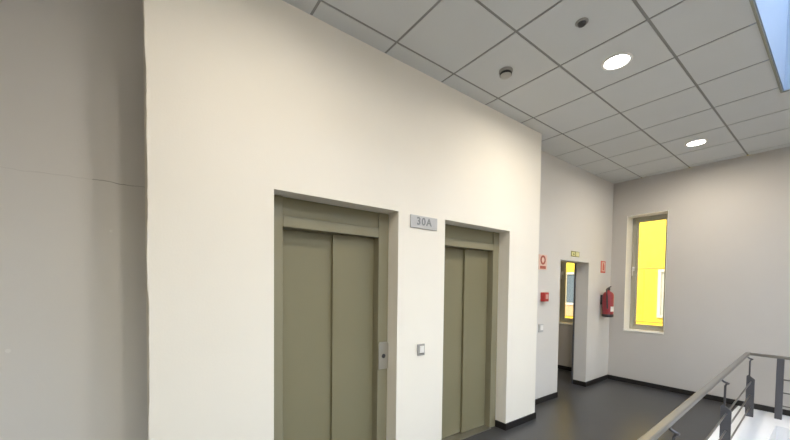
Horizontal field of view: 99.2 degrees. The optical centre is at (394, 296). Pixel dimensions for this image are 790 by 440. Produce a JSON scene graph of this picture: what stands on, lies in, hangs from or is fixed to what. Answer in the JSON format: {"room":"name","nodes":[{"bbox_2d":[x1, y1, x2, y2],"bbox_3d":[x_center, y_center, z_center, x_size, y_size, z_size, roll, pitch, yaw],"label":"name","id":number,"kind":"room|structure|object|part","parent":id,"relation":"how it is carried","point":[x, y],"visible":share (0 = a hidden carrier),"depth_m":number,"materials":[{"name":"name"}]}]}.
{"room":"elevator lobby","nodes":[
{"label":"elevator lobby","id":0,"kind":"room"},
{"bbox_2d":[0,0,147,439],"bbox_3d":[-2.650,-0.197,1.491,2.720,3.346,0.300,-1,2,-37],"label":"wall","id":1,"kind":"structure","parent":0,"point":[73,330],"depth_m":1.94,"materials":[{"name":"beige paint"}]},
{"bbox_2d":[143,0,541,439],"bbox_3d":[0.061,-0.214,3.033,3.712,3.346,0.450,-1,2,-37],"label":"wall","id":2,"kind":"structure","parent":0,"point":[251,102],"depth_m":2.15,"materials":[{"name":"beige paint"}]},
{"bbox_2d":[144,0,151,439],"bbox_3d":[-1.290,-0.190,1.759,0.015,3.346,0.014,-1,2,-37],"label":"trim","id":3,"kind":"structure","parent":2,"relation":"attached to","point":[145,1],"depth_m":1.75,"materials":[{"name":"beige paint"}]},
{"bbox_2d":[274,195,388,439],"bbox_3d":[-0.502,0.387,2.614,0.986,2.159,0.188,-1,2,-37],"label":"elevator","id":4,"kind":"object","parent":2,"relation":"attached to","point":[331,261],"visible":0.93,"depth_m":2.62,"materials":[{"name":"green metal"}]},
{"bbox_3d":[-0.665,0.484,2.543,0.439,1.941,0.018,-1,2,-37],"label":"door panel","id":5,"kind":"part","parent":4,"relation":"part of","materials":[{"name":"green metal"}]},
{"bbox_3d":[-0.501,-0.628,2.596,0.788,0.129,0.152,-1,2,-37],"label":"header panel","id":6,"kind":"part","parent":4,"relation":"part of","materials":[{"name":"green metal"}]},
{"bbox_3d":[-0.346,0.481,2.748,0.377,1.941,0.024,-1,2,-37],"label":"door panel","id":7,"kind":"part","parent":4,"relation":"part of","materials":[{"name":"green metal"}]},
{"bbox_3d":[-0.098,0.490,2.818,0.094,0.226,0.016,-1,2,-37],"label":"call plate","id":8,"kind":"part","parent":4,"relation":"part of","materials":[{"name":"silver metal"}]},
{"bbox_2d":[417,344,424,355],"bbox_3d":[0.226,0.454,2.891,0.080,0.100,0.018,-1,2,-37],"label":"wall switch","id":9,"kind":"object","parent":2,"relation":"attached to","point":[420,347],"visible":1,"depth_m":2.88,"materials":[{"name":"grey plastic"}]},
{"bbox_2d":[410,214,436,230],"bbox_3d":[0.249,-0.633,2.868,0.300,0.106,0.012,-1,2,-37],"label":"number plate","id":10,"kind":"object","parent":2,"relation":"attached to","point":[416,221],"visible":1,"depth_m":2.86,"materials":[{"name":"grey metal"}]},
{"bbox_2d":[442,224,498,439],"bbox_3d":[0.707,0.373,3.511,0.969,2.159,0.186,-1,2,-37],"label":"elevator door","id":11,"kind":"structure","parent":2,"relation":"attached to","point":[471,264],"depth_m":3.56,"materials":[{"name":"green metal"}]},
{"bbox_3d":[0.548,0.470,3.442,0.430,1.941,0.018,-1,2,-37],"label":"door panel","id":12,"kind":"part","parent":11,"relation":"part of","materials":[{"name":"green metal"}]},
{"bbox_3d":[0.709,-0.642,3.492,0.771,0.129,0.152,-1,2,-37],"label":"header panel","id":13,"kind":"part","parent":11,"relation":"part of","materials":[{"name":"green metal"}]},
{"bbox_3d":[0.860,0.467,3.642,0.369,1.941,0.024,-1,2,-37],"label":"door panel","id":14,"kind":"part","parent":11,"relation":"part of","materials":[{"name":"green metal"}]},
{"bbox_2d":[283,0,789,183],"bbox_3d":[1.658,-1.827,0.944,9.022,0.050,5.700,-1,2,-37],"label":"ceiling","id":15,"kind":"structure","parent":0,"point":[696,70],"depth_m":2.72,"materials":[{"name":"tile"}]},
{"bbox_2d":[499,66,512,79],"bbox_3d":[0.915,-1.842,2.776,0.110,0.055,0.110,-1,2,-37],"label":"smoke detector","id":16,"kind":"object","parent":15,"relation":"attached to","point":[505,73],"visible":1,"depth_m":2.75,"materials":[{"name":"grey plastic"}]},
{"bbox_2d":[575,17,588,27],"bbox_3d":[1.257,-1.834,2.260,0.080,0.029,0.080,-1,2,-37],"label":"ceiling sensor","id":17,"kind":"object","parent":15,"relation":"attached to","point":[582,22],"visible":1,"depth_m":2.24,"materials":[{"name":"grey plastic"}]},
{"bbox_2d":[601,52,633,70],"bbox_3d":[1.747,-1.851,2.646,0.216,0.009,0.216,-1,2,-37],"label":"recessed light","id":18,"kind":"object","parent":15,"relation":"in","point":[619,60],"visible":1,"depth_m":2.64,"materials":[{"name":"white plastic"}]},
{"bbox_2d":[604,55,629,68],"bbox_3d":[1.747,-1.853,2.646,0.166,0.003,0.166,-1,2,-37],"label":"diffuser","id":19,"kind":"object","parent":18,"relation":"attached to","point":[614,61],"depth_m":2.64,"materials":[{"name":"white plastic"}]},
{"bbox_2d":[685,139,707,146],"bbox_3d":[3.666,-1.873,4.088,0.216,0.009,0.216,-1,2,-37],"label":"recessed light","id":20,"kind":"object","parent":15,"relation":"in","point":[699,141],"visible":1,"depth_m":4.08,"materials":[{"name":"white plastic"}]},
{"bbox_2d":[687,140,704,145],"bbox_3d":[3.666,-1.876,4.088,0.166,0.003,0.166,-1,2,-37],"label":"diffuser","id":21,"kind":"object","parent":20,"relation":"attached to","point":[695,142],"depth_m":4.08,"materials":[{"name":"white plastic"}]},
{"bbox_2d":[749,0,789,92],"bbox_3d":[2.893,-1.777,0.696,3.738,0.007,3.056,-1,2,-37],"label":"trim","id":22,"kind":"structure","parent":15,"relation":"attached to","point":[750,1],"depth_m":2.43,"materials":[{"name":"grey metal"}]},
{"bbox_2d":[749,0,789,90],"bbox_3d":[2.899,-2.280,0.680,3.810,0.998,3.128,-1,2,-37],"label":"skylight","id":23,"kind":"object","parent":15,"relation":"attached to","point":[774,15],"depth_m":2.70,"materials":[{"name":"blue glass"}]},
{"bbox_2d":[535,151,613,398],"bbox_3d":[2.563,-0.248,5.048,2.710,3.346,0.191,-1,2,-37],"label":"wall","id":24,"kind":"structure","parent":0,"point":[576,204],"depth_m":5.03,"materials":[{"name":"beige paint"}]},
{"bbox_2d":[538,324,542,331],"bbox_3d":[1.956,0.416,4.494,0.110,0.110,0.018,-1,2,-37],"label":"wall switch","id":25,"kind":"object","parent":24,"relation":"attached to","point":[540,326],"visible":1,"depth_m":4.47,"materials":[{"name":"grey plastic"}]},
{"bbox_2d":[538,254,546,269],"bbox_3d":[1.971,-0.464,4.476,0.200,0.200,0.009,-1,2,-37],"label":"fire sign","id":26,"kind":"object","parent":24,"relation":"attached to","point":[542,264],"visible":0.92,"depth_m":4.47,"materials":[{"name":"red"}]},
{"bbox_2d":[540,292,548,301],"bbox_3d":[2.000,-0.001,4.483,0.110,0.120,0.062,-1,2,-37],"label":"fire alarm box","id":27,"kind":"object","parent":24,"relation":"attached to","point":[544,295],"visible":1,"depth_m":4.45,"materials":[{"name":"red plastic"}]},
{"bbox_2d":[495,375,607,430],"bbox_3d":[1.137,1.410,3.889,6.390,0.072,0.462,-1,2,-37],"label":"baseboard","id":28,"kind":"structure","parent":24,"relation":"attached to","point":[581,383],"depth_m":4.47,"materials":[{"name":"black"}]},
{"bbox_2d":[566,262,575,383],"bbox_3d":[2.563,0.415,5.209,0.993,2.012,0.025,-1,2,-37],"label":"trim","id":29,"kind":"structure","parent":24,"relation":"attached to","point":[566,262],"depth_m":5.46,"materials":[{"name":"grey paint"}]},
{"bbox_2d":[571,251,579,256],"bbox_3d":[2.683,-0.639,4.996,0.250,0.078,0.010,-1,2,-37],"label":"exit sign","id":30,"kind":"object","parent":24,"relation":"attached to","point":[573,253],"visible":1,"depth_m":4.99,"materials":[{"name":"yellow plastic"}]},
{"bbox_2d":[601,261,605,272],"bbox_3d":[3.456,-0.498,5.575,0.170,0.196,0.010,-1,2,-37],"label":"sign","id":31,"kind":"object","parent":24,"relation":"attached to","point":[603,263],"visible":1,"depth_m":5.57,"materials":[{"name":"red plastic"}]},
{"bbox_2d":[600,286,613,316],"bbox_3d":[3.489,0.073,5.503,0.170,0.507,0.192,1,2,-1],"label":"fire extinguisher","id":32,"kind":"object","parent":24,"relation":"attached to","point":[607,299],"visible":1,"depth_m":5.44,"materials":[{"name":"red metal"}]},
{"bbox_2d":[463,369,789,439],"bbox_3d":[1.166,1.637,1.822,9.512,0.250,7.770,-1,2,-37],"label":"floor","id":33,"kind":"structure","parent":0,"point":[608,409],"depth_m":4.05,"materials":[{"name":"grey plastic"}]},
{"bbox_2d":[638,352,789,439],"bbox_3d":[3.227,1.146,1.990,4.835,0.770,2.247,-1,2,-37],"label":"stair railing","id":34,"kind":"object","parent":33,"relation":"on","point":[725,422],"visible":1,"depth_m":3.07,"materials":[{"name":"grey metal"}]},
{"bbox_3d":[3.010,1.237,3.063,0.020,0.514,0.072,-1,2,-37],"label":"post","id":35,"kind":"part","parent":34,"relation":"part of","materials":[{"name":"grey metal"}]},
{"bbox_3d":[4.380,1.219,4.145,0.020,0.514,0.072,-1,2,-37],"label":"post","id":36,"kind":"part","parent":34,"relation":"part of","materials":[{"name":"grey metal"}]},
{"bbox_3d":[4.662,1.114,4.073,0.044,0.736,0.060,-1,2,-37],"label":"post","id":37,"kind":"part","parent":34,"relation":"part of","materials":[{"name":"grey metal"}]},
{"bbox_2d":[558,146,789,409],"bbox_3d":[4.863,-0.203,4.507,0.340,3.346,7.500,-1,2,-37],"label":"wall","id":38,"kind":"structure","parent":0,"point":[727,291],"depth_m":4.71,"materials":[{"name":"beige paint"}]},
{"bbox_2d":[559,262,572,324],"bbox_3d":[3.434,-0.240,6.417,0.342,1.535,0.630,-1,2,-37],"label":"window","id":39,"kind":"structure","parent":38,"relation":"in","point":[563,266],"depth_m":6.68,"materials":[{"name":"white"}]},
{"bbox_3d":[3.387,0.514,6.412,0.247,0.018,0.622,-1,2,-37],"label":"sill","id":40,"kind":"part","parent":39,"relation":"part of","materials":[{"name":"white stone"}]},
{"bbox_3d":[3.522,-0.250,6.482,0.043,1.399,0.512,-1,2,-37],"label":"sash","id":41,"kind":"part","parent":39,"relation":"part of","materials":[{"name":"glass"}]},
{"bbox_2d":[623,210,667,334],"bbox_3d":[4.131,-0.382,5.474,0.342,1.905,0.546,-1,2,-37],"label":"window","id":42,"kind":"structure","parent":38,"relation":"in","point":[633,221],"depth_m":5.66,"materials":[{"name":"white"}]},
{"bbox_3d":[4.081,0.557,5.476,0.247,0.018,0.538,-1,2,-37],"label":"sill","id":43,"kind":"part","parent":42,"relation":"part of","materials":[{"name":"white stone"}]},
{"bbox_3d":[4.219,-0.392,5.539,0.043,1.769,0.428,-1,2,-37],"label":"sash","id":44,"kind":"part","parent":42,"relation":"part of","materials":[{"name":"yellow glass"}]},
{"bbox_2d":[558,365,789,415],"bbox_3d":[4.702,1.435,4.454,0.012,0.072,7.500,-1,2,-37],"label":"baseboard","id":45,"kind":"structure","parent":38,"relation":"attached to","point":[637,382],"depth_m":5.00,"materials":[{"name":"black"}]},
{"label":"outside","id":46,"kind":"structure","parent":0,"visible":0},
{"bbox_3d":[10.627,10.389,11.016,90.000,0.100,80.000,-1,2,-37],"label":"ground","id":47,"kind":"structure","parent":46,"visible":0},
{"bbox_2d":[565,167,690,331],"bbox_3d":[9.216,1.302,11.470,5.560,18.000,21.000,-1,2,-37],"label":"building","id":48,"kind":"structure","parent":47,"relation":"on","point":[652,234],"depth_m":9.55,"materials":[{"name":"yellow"}]},
{"bbox_3d":[6.131,0.464,11.039,0.045,0.370,1.135,-1,2,-37],"label":"spandrel panel","id":49,"kind":"part","parent":48,"relation":"part of","materials":[{"name":"yellow"}]},
{"bbox_3d":[6.132,-0.271,11.009,0.006,0.950,0.985,-1,2,-37],"label":"pane","id":50,"kind":"part","parent":48,"relation":"part of","materials":[{"name":"grey glass"}]},
{"bbox_3d":[7.708,-0.075,8.885,0.006,1.190,1.085,-1,2,-37],"label":"pane","id":51,"kind":"part","parent":48,"relation":"part of","materials":[{"name":"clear glass"}]}
]}

